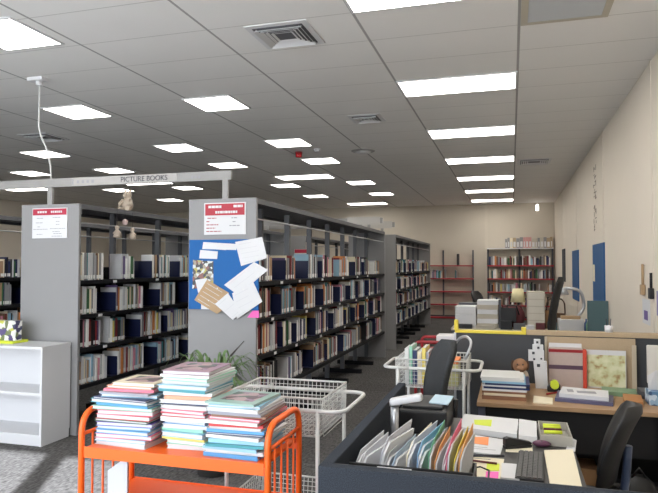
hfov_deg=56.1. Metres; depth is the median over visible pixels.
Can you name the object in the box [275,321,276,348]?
book
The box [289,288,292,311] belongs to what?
book
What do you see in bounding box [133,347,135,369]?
book
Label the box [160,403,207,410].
picture book
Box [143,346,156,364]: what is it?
bookend
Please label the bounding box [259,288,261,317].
book
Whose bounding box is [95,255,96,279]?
book
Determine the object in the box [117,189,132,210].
plush toy
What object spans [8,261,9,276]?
book
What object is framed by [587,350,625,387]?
booklet
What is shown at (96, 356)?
book
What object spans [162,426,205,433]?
picture book
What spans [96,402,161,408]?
picture book
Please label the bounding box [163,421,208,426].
picture book
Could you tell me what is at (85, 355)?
book
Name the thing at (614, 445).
office chair
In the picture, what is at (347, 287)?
bookend
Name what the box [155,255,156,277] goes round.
book
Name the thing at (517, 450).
paper sheet
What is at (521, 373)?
book
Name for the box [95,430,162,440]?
picture book
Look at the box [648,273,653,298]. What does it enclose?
brush
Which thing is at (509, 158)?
recessed light
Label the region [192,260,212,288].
poster
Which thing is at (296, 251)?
notice sign
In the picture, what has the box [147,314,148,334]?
book
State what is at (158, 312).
book
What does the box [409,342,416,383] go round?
book
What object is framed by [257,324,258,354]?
book
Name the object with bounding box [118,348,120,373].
book
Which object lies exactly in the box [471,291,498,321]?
office chair
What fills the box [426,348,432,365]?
book
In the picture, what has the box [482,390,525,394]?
book
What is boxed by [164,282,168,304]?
book
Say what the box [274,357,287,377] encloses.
book
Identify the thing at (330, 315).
bookend
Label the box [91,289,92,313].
book
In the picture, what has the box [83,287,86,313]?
book
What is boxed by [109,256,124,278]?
book
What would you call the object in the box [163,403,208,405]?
picture book
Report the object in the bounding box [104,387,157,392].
picture book
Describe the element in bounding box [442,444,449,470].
file
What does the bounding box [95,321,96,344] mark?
book
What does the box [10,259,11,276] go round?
book
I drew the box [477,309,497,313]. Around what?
paper ream
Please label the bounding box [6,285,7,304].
book
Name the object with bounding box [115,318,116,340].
book
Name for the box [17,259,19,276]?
book
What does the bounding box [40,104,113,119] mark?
recessed light
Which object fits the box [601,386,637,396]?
magazine
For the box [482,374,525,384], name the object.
book
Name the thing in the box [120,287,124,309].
book
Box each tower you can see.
[526,291,544,328]
[528,339,547,388]
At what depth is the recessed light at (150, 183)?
14.38 m
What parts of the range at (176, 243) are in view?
shelf, shelf, panel, panel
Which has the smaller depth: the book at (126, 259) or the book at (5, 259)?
the book at (126, 259)
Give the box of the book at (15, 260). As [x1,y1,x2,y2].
[14,259,16,276]
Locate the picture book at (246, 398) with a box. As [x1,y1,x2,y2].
[205,389,279,406]
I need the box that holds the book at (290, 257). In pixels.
[287,256,291,279]
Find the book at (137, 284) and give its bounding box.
[137,284,138,307]
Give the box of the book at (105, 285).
[105,285,117,310]
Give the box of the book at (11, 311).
[4,310,16,319]
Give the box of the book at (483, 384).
[482,383,525,387]
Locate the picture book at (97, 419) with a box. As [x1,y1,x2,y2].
[95,417,160,424]
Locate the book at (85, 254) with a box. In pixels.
[84,253,86,279]
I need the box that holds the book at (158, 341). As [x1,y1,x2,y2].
[158,341,162,361]
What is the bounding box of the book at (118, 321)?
[117,320,119,340]
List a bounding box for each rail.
[0,170,231,203]
[264,217,382,230]
[264,221,394,235]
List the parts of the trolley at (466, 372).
handle, leg, frame rail, leg, handle, leg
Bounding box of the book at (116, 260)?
[109,254,122,278]
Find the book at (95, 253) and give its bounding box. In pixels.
[95,253,97,279]
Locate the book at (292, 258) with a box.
[292,258,293,278]
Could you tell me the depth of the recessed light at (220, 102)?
7.19 m
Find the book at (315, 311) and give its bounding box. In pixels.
[315,311,316,333]
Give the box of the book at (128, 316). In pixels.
[126,314,141,336]
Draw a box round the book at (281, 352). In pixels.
[277,352,294,376]
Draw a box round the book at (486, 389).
[482,386,526,392]
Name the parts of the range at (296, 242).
panel, panel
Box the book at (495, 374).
[480,369,519,379]
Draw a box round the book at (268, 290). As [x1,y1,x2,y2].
[268,290,269,316]
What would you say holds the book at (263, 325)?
on the range at (210, 333)
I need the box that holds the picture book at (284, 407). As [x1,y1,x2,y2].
[209,406,286,422]
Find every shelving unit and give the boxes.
[430,250,473,317]
[487,249,553,319]
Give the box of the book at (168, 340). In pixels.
[168,340,169,359]
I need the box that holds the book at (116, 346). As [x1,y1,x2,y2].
[116,346,127,371]
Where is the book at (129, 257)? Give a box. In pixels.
[128,256,130,278]
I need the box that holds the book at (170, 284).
[170,284,171,303]
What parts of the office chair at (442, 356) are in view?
backrest, handle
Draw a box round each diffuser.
[94,168,130,172]
[103,189,128,191]
[126,183,171,184]
[156,144,200,151]
[159,199,180,200]
[173,187,199,189]
[210,163,245,167]
[273,184,299,187]
[303,158,338,163]
[348,181,374,184]
[349,203,385,204]
[369,193,392,194]
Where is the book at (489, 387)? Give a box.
[483,386,529,390]
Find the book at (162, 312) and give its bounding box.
[158,311,167,330]
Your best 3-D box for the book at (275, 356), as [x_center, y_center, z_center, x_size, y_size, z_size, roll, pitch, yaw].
[-0.493,1.263,6.452,0.170,0.225,0.038,-1,-2,16]
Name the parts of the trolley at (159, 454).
rail, rail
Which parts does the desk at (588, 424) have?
leg, modesty panel, modesty panel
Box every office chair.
[423,335,471,417]
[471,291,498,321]
[548,277,563,329]
[586,400,642,490]
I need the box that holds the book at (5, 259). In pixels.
[4,259,5,276]
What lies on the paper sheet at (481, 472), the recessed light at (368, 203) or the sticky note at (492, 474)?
the sticky note at (492, 474)
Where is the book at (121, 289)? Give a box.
[121,289,122,309]
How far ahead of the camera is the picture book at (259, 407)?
2.74 m
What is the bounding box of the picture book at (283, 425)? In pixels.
[206,422,287,442]
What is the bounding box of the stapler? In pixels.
[503,436,531,448]
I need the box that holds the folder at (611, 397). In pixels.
[555,390,613,406]
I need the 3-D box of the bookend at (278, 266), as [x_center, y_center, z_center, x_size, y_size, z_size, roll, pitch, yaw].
[-0.582,0.241,6.307,0.270,0.200,0.083,-1,-2,16]
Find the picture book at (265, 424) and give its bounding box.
[209,413,281,428]
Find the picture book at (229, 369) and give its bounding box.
[160,367,235,378]
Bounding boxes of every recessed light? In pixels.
[0,16,64,51]
[9,170,52,175]
[9,188,54,190]
[18,150,71,157]
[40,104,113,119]
[93,167,134,173]
[101,188,133,191]
[126,183,174,185]
[152,143,204,152]
[155,198,183,201]
[171,186,202,189]
[181,95,250,111]
[206,162,248,168]
[263,138,312,147]
[269,183,301,187]
[274,174,335,179]
[300,157,341,164]
[302,195,328,197]
[344,0,467,13]
[345,180,375,184]
[346,202,387,204]
[368,192,394,195]
[396,71,517,97]
[426,125,515,138]
[444,155,514,163]
[456,175,513,180]
[464,188,513,192]
[470,199,513,201]
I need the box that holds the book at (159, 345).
[158,344,160,362]
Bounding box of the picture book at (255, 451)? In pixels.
[203,432,283,453]
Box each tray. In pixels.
[84,438,295,475]
[129,476,279,492]
[538,421,572,446]
[560,315,580,318]
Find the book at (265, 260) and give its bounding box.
[264,258,266,280]
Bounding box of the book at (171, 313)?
[171,313,172,330]
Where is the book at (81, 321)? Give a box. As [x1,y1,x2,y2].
[80,320,82,347]
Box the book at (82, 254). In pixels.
[81,253,83,279]
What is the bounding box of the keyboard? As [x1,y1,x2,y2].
[515,450,543,482]
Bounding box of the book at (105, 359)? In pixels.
[104,356,106,377]
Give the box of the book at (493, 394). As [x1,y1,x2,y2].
[484,393,525,396]
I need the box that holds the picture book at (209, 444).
[205,434,278,449]
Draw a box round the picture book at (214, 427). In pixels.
[208,425,268,431]
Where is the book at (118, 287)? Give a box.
[118,287,119,309]
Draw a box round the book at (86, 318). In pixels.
[86,318,92,345]
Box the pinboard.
[545,336,636,388]
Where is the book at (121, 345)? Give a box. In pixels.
[121,345,132,370]
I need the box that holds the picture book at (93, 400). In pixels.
[91,397,160,406]
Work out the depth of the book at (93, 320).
6.35 m
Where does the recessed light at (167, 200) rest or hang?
in the ceiling
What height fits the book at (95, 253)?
0.275 m
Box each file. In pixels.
[356,430,383,462]
[361,432,387,463]
[379,419,413,464]
[384,446,398,464]
[392,434,415,466]
[406,422,431,467]
[408,420,437,465]
[417,422,442,466]
[417,427,447,468]
[428,420,445,468]
[434,427,451,469]
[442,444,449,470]
[446,419,462,470]
[453,427,467,471]
[458,424,474,472]
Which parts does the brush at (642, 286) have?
handle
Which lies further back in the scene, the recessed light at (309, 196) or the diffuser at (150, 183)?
the recessed light at (309, 196)
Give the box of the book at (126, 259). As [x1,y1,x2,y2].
[125,258,127,278]
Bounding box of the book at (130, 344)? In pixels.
[130,344,138,368]
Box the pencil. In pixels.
[473,459,496,464]
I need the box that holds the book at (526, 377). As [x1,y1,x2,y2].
[485,376,529,386]
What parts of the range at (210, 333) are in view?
panel, shelf, shelf, shelf, shelf, shelf, shelf, shelf, shelf, panel, shelf, shelf, shelf, shelf, shelf, shelf, shelf, shelf, shelf, shelf, shelf, shelf, shelf, panel, shelf, shelf, shelf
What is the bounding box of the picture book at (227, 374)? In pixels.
[162,370,236,382]
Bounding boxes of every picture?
[126,376,163,381]
[175,363,219,369]
[220,391,267,401]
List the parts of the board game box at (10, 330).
box lid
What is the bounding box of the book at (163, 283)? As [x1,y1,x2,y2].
[162,283,163,304]
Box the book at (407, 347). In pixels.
[405,345,409,383]
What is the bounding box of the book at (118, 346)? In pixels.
[118,346,128,371]
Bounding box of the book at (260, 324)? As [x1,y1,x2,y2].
[260,324,261,353]
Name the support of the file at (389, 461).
in the rack
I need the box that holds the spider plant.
[158,341,270,476]
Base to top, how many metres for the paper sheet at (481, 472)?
0.004 m
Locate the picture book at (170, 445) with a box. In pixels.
[167,443,205,450]
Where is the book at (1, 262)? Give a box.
[0,261,2,277]
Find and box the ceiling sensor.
[351,149,374,153]
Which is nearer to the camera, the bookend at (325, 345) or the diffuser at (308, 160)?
the bookend at (325, 345)
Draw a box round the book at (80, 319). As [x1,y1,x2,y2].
[80,319,85,346]
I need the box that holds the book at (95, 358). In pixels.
[95,358,96,380]
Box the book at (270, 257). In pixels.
[270,257,271,280]
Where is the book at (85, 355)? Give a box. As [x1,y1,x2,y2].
[80,354,92,381]
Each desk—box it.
[413,418,586,486]
[451,324,557,333]
[477,383,657,481]
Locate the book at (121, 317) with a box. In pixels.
[121,317,122,339]
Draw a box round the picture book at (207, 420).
[204,411,283,426]
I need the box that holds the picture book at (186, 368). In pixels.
[162,362,230,375]
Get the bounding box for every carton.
[455,305,476,314]
[455,314,476,327]
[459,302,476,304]
[476,325,494,328]
[527,325,533,329]
[536,323,544,329]
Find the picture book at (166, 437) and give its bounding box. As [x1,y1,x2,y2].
[162,436,208,442]
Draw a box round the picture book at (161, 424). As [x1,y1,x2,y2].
[96,423,162,431]
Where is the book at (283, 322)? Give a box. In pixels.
[279,321,284,345]
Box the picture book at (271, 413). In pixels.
[211,403,285,419]
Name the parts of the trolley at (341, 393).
leg, handle, frame rail, leg, handle, leg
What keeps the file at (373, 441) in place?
in the rack
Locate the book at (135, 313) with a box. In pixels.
[131,312,143,335]
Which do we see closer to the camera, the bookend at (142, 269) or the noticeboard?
the noticeboard
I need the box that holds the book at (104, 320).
[96,316,109,342]
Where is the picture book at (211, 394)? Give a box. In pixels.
[163,385,232,396]
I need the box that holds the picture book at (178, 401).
[159,390,230,404]
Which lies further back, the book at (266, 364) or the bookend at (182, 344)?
the bookend at (182, 344)
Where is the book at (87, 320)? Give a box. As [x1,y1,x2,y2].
[84,319,88,346]
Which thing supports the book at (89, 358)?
on the range at (51, 282)
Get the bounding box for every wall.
[0,199,116,266]
[117,202,554,316]
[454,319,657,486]
[554,51,657,332]
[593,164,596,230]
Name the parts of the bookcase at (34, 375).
shelf, shelf, panel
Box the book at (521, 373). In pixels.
[481,372,523,382]
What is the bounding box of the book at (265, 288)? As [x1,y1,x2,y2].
[265,288,266,316]
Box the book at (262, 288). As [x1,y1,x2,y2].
[262,288,263,317]
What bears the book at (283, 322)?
on the range at (210, 333)
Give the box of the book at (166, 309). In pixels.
[163,308,173,329]
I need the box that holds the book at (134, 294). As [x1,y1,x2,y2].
[123,284,135,308]
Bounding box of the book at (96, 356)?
[93,355,100,372]
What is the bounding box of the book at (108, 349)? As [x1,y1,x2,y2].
[107,348,118,350]
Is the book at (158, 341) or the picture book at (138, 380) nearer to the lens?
the picture book at (138, 380)
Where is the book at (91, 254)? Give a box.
[90,253,92,279]
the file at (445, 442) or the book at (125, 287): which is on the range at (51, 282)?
the book at (125, 287)
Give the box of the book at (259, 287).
[259,287,270,316]
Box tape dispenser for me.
[547,380,560,391]
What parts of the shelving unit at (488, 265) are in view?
shelf, shelf, shelf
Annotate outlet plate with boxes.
[27,76,48,82]
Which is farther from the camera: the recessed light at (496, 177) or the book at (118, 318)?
the recessed light at (496, 177)
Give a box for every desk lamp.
[389,393,422,433]
[561,287,585,315]
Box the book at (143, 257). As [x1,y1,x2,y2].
[141,255,152,277]
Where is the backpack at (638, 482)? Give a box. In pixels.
[618,467,657,492]
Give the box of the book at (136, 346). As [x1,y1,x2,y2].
[126,344,137,369]
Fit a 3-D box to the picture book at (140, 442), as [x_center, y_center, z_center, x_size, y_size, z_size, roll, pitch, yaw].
[-0.937,0.910,3.013,0.274,0.016,0.278,-1,-2,17]
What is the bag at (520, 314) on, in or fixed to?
on the desk at (452, 327)
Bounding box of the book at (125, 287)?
[125,287,126,309]
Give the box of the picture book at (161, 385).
[157,377,232,390]
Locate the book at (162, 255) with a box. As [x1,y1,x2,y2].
[162,255,163,276]
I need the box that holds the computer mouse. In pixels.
[532,440,550,446]
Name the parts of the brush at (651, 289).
handle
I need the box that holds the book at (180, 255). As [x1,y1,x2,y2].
[180,255,181,276]
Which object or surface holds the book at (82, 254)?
on the range at (51, 282)
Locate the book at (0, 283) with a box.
[0,283,1,305]
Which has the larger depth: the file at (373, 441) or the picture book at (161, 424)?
the picture book at (161, 424)
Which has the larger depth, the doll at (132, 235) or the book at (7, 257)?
the book at (7, 257)
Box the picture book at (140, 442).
[95,436,161,444]
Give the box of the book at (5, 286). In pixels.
[4,283,6,304]
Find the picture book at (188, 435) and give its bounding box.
[161,430,207,439]
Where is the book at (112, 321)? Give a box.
[112,321,113,341]
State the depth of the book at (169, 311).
7.70 m
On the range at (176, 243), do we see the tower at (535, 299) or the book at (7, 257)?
the book at (7, 257)
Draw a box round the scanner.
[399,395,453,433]
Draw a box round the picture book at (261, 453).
[205,435,284,456]
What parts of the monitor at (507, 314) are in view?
screen panel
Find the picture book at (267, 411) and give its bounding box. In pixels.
[208,401,283,417]
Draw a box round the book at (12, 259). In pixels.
[12,259,13,276]
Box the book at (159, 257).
[159,257,160,277]
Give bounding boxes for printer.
[557,315,583,330]
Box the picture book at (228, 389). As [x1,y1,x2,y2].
[164,387,231,400]
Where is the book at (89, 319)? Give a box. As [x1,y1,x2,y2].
[89,319,90,346]
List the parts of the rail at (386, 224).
sign plate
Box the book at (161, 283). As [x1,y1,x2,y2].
[161,283,162,304]
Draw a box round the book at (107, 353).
[103,350,118,374]
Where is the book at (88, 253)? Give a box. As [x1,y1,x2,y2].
[88,253,89,279]
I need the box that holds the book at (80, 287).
[80,287,81,314]
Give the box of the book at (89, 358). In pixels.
[84,357,90,381]
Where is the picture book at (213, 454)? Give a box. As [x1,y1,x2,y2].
[203,442,284,461]
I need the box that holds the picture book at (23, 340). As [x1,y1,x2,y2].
[0,339,27,343]
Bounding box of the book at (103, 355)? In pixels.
[89,353,104,378]
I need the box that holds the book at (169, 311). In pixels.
[169,311,170,330]
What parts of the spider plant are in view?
planter, dry stem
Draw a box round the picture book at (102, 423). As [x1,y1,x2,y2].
[96,419,164,428]
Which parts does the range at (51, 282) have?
panel, shelf, shelf, shelf, shelf, panel, shelf, shelf, shelf, shelf, shelf, shelf, panel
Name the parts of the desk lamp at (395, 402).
post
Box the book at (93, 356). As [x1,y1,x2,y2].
[93,356,94,380]
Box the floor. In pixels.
[0,318,657,492]
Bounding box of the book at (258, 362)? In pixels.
[257,361,264,384]
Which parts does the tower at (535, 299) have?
drawer, drawer, drawer, drawer, drawer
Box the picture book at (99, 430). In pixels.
[95,425,162,436]
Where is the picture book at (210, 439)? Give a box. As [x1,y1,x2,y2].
[208,428,285,445]
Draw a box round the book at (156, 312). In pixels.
[156,312,157,333]
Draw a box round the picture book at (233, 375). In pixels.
[162,374,234,385]
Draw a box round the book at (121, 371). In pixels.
[112,347,122,373]
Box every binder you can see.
[510,238,512,247]
[513,238,515,247]
[516,238,519,247]
[520,237,522,247]
[523,237,525,247]
[528,237,531,247]
[531,239,534,247]
[540,237,543,247]
[543,237,546,247]
[547,238,549,247]
[548,347,586,388]
[550,237,552,247]
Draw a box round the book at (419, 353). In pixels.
[417,348,421,383]
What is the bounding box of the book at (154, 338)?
[154,338,165,360]
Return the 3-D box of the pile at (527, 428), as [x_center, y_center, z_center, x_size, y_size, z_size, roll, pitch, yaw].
[1.055,0.977,3.279,0.098,0.034,0.360,-1,-2,16]
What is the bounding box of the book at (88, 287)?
[82,286,94,312]
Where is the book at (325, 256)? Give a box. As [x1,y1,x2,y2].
[324,255,326,276]
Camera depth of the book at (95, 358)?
6.33 m
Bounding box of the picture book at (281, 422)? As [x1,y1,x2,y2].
[206,419,284,437]
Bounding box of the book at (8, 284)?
[0,282,9,304]
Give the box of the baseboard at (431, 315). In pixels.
[431,315,526,317]
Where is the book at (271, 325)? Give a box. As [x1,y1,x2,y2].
[269,324,272,350]
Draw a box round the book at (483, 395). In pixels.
[482,393,525,400]
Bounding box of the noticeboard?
[189,239,258,310]
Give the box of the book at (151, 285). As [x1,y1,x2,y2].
[149,283,160,305]
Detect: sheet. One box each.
[195,278,206,292]
[195,280,228,313]
[199,250,217,258]
[202,242,236,249]
[215,293,240,319]
[225,262,267,291]
[232,282,261,318]
[235,237,266,265]
[429,394,452,404]
[463,433,502,453]
[473,457,503,478]
[506,444,532,452]
[533,396,552,404]
[549,343,581,347]
[566,439,576,451]
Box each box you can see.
[0,320,21,340]
[436,333,453,340]
[448,356,460,386]
[459,324,471,328]
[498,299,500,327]
[500,320,511,329]
[513,323,524,329]
[545,310,548,328]
[577,458,596,485]
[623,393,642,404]
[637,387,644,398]
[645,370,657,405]
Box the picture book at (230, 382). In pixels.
[158,381,232,393]
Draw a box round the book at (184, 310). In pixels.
[183,309,185,327]
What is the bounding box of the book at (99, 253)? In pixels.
[99,253,100,279]
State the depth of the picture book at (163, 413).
2.85 m
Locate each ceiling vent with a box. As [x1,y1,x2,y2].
[18,133,69,141]
[243,19,324,48]
[347,113,385,123]
[517,158,551,165]
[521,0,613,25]
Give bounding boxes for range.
[0,215,188,310]
[20,203,283,435]
[188,197,384,421]
[290,236,348,256]
[385,234,430,349]
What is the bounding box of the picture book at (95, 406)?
[92,404,160,412]
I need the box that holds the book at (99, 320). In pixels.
[98,320,99,344]
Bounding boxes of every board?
[487,248,553,248]
[562,249,565,281]
[572,250,579,301]
[592,242,605,300]
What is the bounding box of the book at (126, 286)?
[126,286,132,308]
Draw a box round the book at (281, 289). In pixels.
[281,289,282,313]
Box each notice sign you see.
[32,208,67,238]
[204,202,245,234]
[294,249,305,253]
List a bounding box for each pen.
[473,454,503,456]
[543,423,559,425]
[543,426,560,427]
[543,428,561,430]
[544,430,561,433]
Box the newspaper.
[559,386,608,401]
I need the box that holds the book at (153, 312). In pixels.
[152,311,154,333]
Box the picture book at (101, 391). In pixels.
[99,390,162,396]
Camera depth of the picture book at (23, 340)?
5.90 m
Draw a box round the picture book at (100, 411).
[97,409,161,416]
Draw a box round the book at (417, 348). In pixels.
[413,346,420,383]
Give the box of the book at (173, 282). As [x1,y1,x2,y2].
[173,282,174,303]
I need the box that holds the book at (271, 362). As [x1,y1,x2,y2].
[263,361,272,384]
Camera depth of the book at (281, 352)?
6.55 m
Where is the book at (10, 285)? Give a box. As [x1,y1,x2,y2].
[9,285,10,304]
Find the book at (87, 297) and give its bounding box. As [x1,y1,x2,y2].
[86,289,88,313]
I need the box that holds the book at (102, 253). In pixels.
[102,253,103,279]
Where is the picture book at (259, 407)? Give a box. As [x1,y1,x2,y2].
[208,394,280,409]
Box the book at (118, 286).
[118,286,130,308]
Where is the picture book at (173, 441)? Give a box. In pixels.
[166,439,207,446]
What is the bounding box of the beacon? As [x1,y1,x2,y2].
[295,151,301,157]
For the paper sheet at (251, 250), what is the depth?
5.48 m
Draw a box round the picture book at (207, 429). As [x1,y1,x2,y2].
[206,420,282,434]
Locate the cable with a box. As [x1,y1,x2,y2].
[477,466,489,477]
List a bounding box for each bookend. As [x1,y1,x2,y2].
[11,288,20,303]
[97,292,115,310]
[107,356,116,375]
[124,319,140,337]
[134,261,151,277]
[143,289,159,305]
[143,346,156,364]
[161,315,166,331]
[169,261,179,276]
[178,339,187,355]
[271,294,280,314]
[272,260,285,279]
[277,327,282,347]
[291,323,296,342]
[296,261,307,278]
[296,291,303,309]
[302,349,313,367]
[307,318,315,335]
[315,289,323,305]
[317,261,321,277]
[324,344,326,360]
[328,313,333,328]
[333,287,339,301]
[343,310,345,324]
[345,285,349,299]
[349,262,354,274]
[350,307,354,321]
[355,284,357,297]
[359,305,363,317]
[361,262,364,274]
[365,283,367,295]
[369,303,372,314]
[372,323,375,335]
[374,282,376,293]
[397,279,400,288]
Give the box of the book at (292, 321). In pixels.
[290,320,297,340]
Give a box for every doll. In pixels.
[113,225,120,237]
[128,213,135,239]
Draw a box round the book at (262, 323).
[262,323,265,352]
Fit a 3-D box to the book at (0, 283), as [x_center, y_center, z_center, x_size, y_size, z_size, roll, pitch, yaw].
[-4.065,0.581,7.538,0.151,0.275,0.038,-1,-2,16]
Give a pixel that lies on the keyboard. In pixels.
(530, 464)
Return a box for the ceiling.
[0,0,657,212]
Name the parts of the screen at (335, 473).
panel, panel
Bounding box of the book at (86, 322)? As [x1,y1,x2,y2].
[85,322,87,346]
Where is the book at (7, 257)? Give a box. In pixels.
[6,257,7,276]
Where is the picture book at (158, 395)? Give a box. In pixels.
[101,392,164,398]
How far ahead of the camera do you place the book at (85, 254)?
6.19 m
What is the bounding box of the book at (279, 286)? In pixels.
[279,286,288,311]
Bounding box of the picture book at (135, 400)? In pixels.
[93,394,164,403]
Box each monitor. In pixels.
[500,308,515,328]
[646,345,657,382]
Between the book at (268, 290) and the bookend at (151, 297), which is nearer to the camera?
the book at (268, 290)
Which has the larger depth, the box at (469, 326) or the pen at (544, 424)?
the box at (469, 326)
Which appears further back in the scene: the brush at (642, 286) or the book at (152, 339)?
the book at (152, 339)
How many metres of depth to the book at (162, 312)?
7.66 m
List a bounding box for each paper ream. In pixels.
[477,299,498,304]
[477,305,497,309]
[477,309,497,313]
[477,313,498,318]
[477,319,497,323]
[477,323,497,327]
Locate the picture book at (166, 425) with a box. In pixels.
[162,423,208,429]
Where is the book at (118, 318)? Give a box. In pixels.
[110,317,120,340]
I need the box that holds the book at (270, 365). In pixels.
[270,365,271,384]
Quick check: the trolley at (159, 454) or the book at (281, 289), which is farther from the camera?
the book at (281, 289)
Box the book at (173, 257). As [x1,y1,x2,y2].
[169,255,179,260]
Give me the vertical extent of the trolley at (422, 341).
1.002 m
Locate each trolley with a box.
[78,406,301,492]
[225,377,365,492]
[383,351,483,417]
[414,335,453,394]
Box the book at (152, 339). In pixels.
[152,339,163,361]
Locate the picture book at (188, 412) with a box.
[160,408,207,415]
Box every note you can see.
[247,310,258,317]
[474,420,491,425]
[474,437,488,444]
[485,471,498,477]
[486,463,498,470]
[642,298,650,325]
[644,310,647,320]
[656,291,657,315]
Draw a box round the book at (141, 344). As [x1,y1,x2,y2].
[131,343,143,367]
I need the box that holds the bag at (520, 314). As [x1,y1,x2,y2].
[502,304,524,327]
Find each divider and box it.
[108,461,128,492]
[587,301,608,331]
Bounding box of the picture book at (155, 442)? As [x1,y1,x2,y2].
[95,437,166,449]
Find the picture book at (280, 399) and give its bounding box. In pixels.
[206,397,283,414]
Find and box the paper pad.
[544,449,581,485]
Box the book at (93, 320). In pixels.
[93,320,98,344]
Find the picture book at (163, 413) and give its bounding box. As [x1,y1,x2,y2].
[161,412,210,418]
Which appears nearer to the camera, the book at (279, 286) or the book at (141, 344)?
the book at (279, 286)
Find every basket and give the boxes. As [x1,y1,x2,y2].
[232,377,346,436]
[239,472,314,492]
[395,351,470,389]
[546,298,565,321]
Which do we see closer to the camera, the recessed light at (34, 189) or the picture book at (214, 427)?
the picture book at (214, 427)
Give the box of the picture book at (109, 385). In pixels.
[107,383,158,389]
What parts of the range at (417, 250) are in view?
panel, panel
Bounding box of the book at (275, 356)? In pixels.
[275,356,289,377]
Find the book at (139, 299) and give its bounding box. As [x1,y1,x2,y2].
[138,286,140,307]
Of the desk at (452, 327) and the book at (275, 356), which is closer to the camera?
the book at (275, 356)
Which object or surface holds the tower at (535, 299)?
on the desk at (452, 327)
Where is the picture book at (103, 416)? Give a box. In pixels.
[96,413,161,421]
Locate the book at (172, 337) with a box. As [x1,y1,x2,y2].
[165,336,175,358]
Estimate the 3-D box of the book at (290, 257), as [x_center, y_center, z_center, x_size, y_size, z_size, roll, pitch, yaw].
[-0.487,0.222,6.515,0.191,0.250,0.038,-1,-2,16]
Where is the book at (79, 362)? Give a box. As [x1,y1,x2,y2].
[79,362,80,384]
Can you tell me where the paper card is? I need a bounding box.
[501,463,518,479]
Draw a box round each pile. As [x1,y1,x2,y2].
[461,414,517,437]
[519,419,536,441]
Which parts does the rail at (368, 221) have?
sign plate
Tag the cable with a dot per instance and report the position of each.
(477, 466)
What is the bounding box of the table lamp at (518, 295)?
[510,288,525,304]
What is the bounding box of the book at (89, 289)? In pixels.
[89,289,90,313]
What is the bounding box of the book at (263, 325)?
[261,323,264,352]
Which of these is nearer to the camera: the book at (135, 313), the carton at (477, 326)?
the book at (135, 313)
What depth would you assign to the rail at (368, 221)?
11.15 m
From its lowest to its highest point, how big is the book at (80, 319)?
0.275 m
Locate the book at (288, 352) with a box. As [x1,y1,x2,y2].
[288,352,295,375]
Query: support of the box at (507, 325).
on the desk at (452, 327)
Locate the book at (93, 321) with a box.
[93,321,94,345]
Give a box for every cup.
[604,319,612,332]
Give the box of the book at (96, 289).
[95,289,96,312]
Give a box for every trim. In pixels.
[485,204,487,298]
[562,194,563,312]
[575,171,577,313]
[602,131,603,241]
[649,60,654,332]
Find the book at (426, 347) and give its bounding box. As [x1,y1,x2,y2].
[422,344,429,384]
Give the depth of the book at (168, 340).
7.68 m
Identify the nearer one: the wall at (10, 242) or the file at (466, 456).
the file at (466, 456)
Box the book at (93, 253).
[93,253,94,279]
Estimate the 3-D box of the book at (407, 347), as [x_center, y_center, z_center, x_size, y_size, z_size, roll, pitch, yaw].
[0.612,0.894,4.716,0.030,0.260,0.240,-1,-2,16]
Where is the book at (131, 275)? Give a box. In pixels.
[130,256,132,278]
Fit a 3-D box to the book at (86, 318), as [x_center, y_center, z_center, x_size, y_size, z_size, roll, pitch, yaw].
[-2.482,0.873,6.309,0.150,0.275,0.028,-1,-2,16]
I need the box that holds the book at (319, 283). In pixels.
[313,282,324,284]
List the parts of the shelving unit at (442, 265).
shelf, shelf, shelf, shelf, shelf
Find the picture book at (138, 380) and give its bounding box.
[112,374,163,386]
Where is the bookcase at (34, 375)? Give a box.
[0,341,70,446]
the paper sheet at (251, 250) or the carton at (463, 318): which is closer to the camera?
the paper sheet at (251, 250)
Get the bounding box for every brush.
[640,264,645,294]
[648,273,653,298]
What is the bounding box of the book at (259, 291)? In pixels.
[258,291,260,318]
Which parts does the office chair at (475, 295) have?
backrest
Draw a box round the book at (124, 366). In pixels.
[123,347,125,372]
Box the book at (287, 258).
[287,258,288,279]
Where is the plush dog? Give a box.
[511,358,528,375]
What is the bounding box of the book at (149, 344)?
[142,342,157,362]
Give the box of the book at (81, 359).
[79,356,83,384]
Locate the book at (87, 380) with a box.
[86,360,88,382]
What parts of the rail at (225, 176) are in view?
post, post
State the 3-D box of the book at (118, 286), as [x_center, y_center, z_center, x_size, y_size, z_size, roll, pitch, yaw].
[-2.316,0.575,6.946,0.191,0.250,0.038,-1,-2,16]
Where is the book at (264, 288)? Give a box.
[264,288,264,317]
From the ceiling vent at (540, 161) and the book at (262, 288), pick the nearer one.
the book at (262, 288)
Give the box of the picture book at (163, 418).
[161,416,204,423]
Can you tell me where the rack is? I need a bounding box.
[349,462,476,475]
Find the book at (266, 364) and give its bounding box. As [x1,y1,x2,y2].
[265,362,269,384]
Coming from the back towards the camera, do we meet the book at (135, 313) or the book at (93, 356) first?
the book at (135, 313)
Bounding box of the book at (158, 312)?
[158,312,159,332]
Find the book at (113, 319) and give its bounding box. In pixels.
[111,318,114,341]
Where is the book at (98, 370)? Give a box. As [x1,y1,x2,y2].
[97,358,99,379]
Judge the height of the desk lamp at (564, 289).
0.602 m
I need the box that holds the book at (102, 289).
[100,287,116,306]
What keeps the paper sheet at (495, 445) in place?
on the office desk at (509, 457)

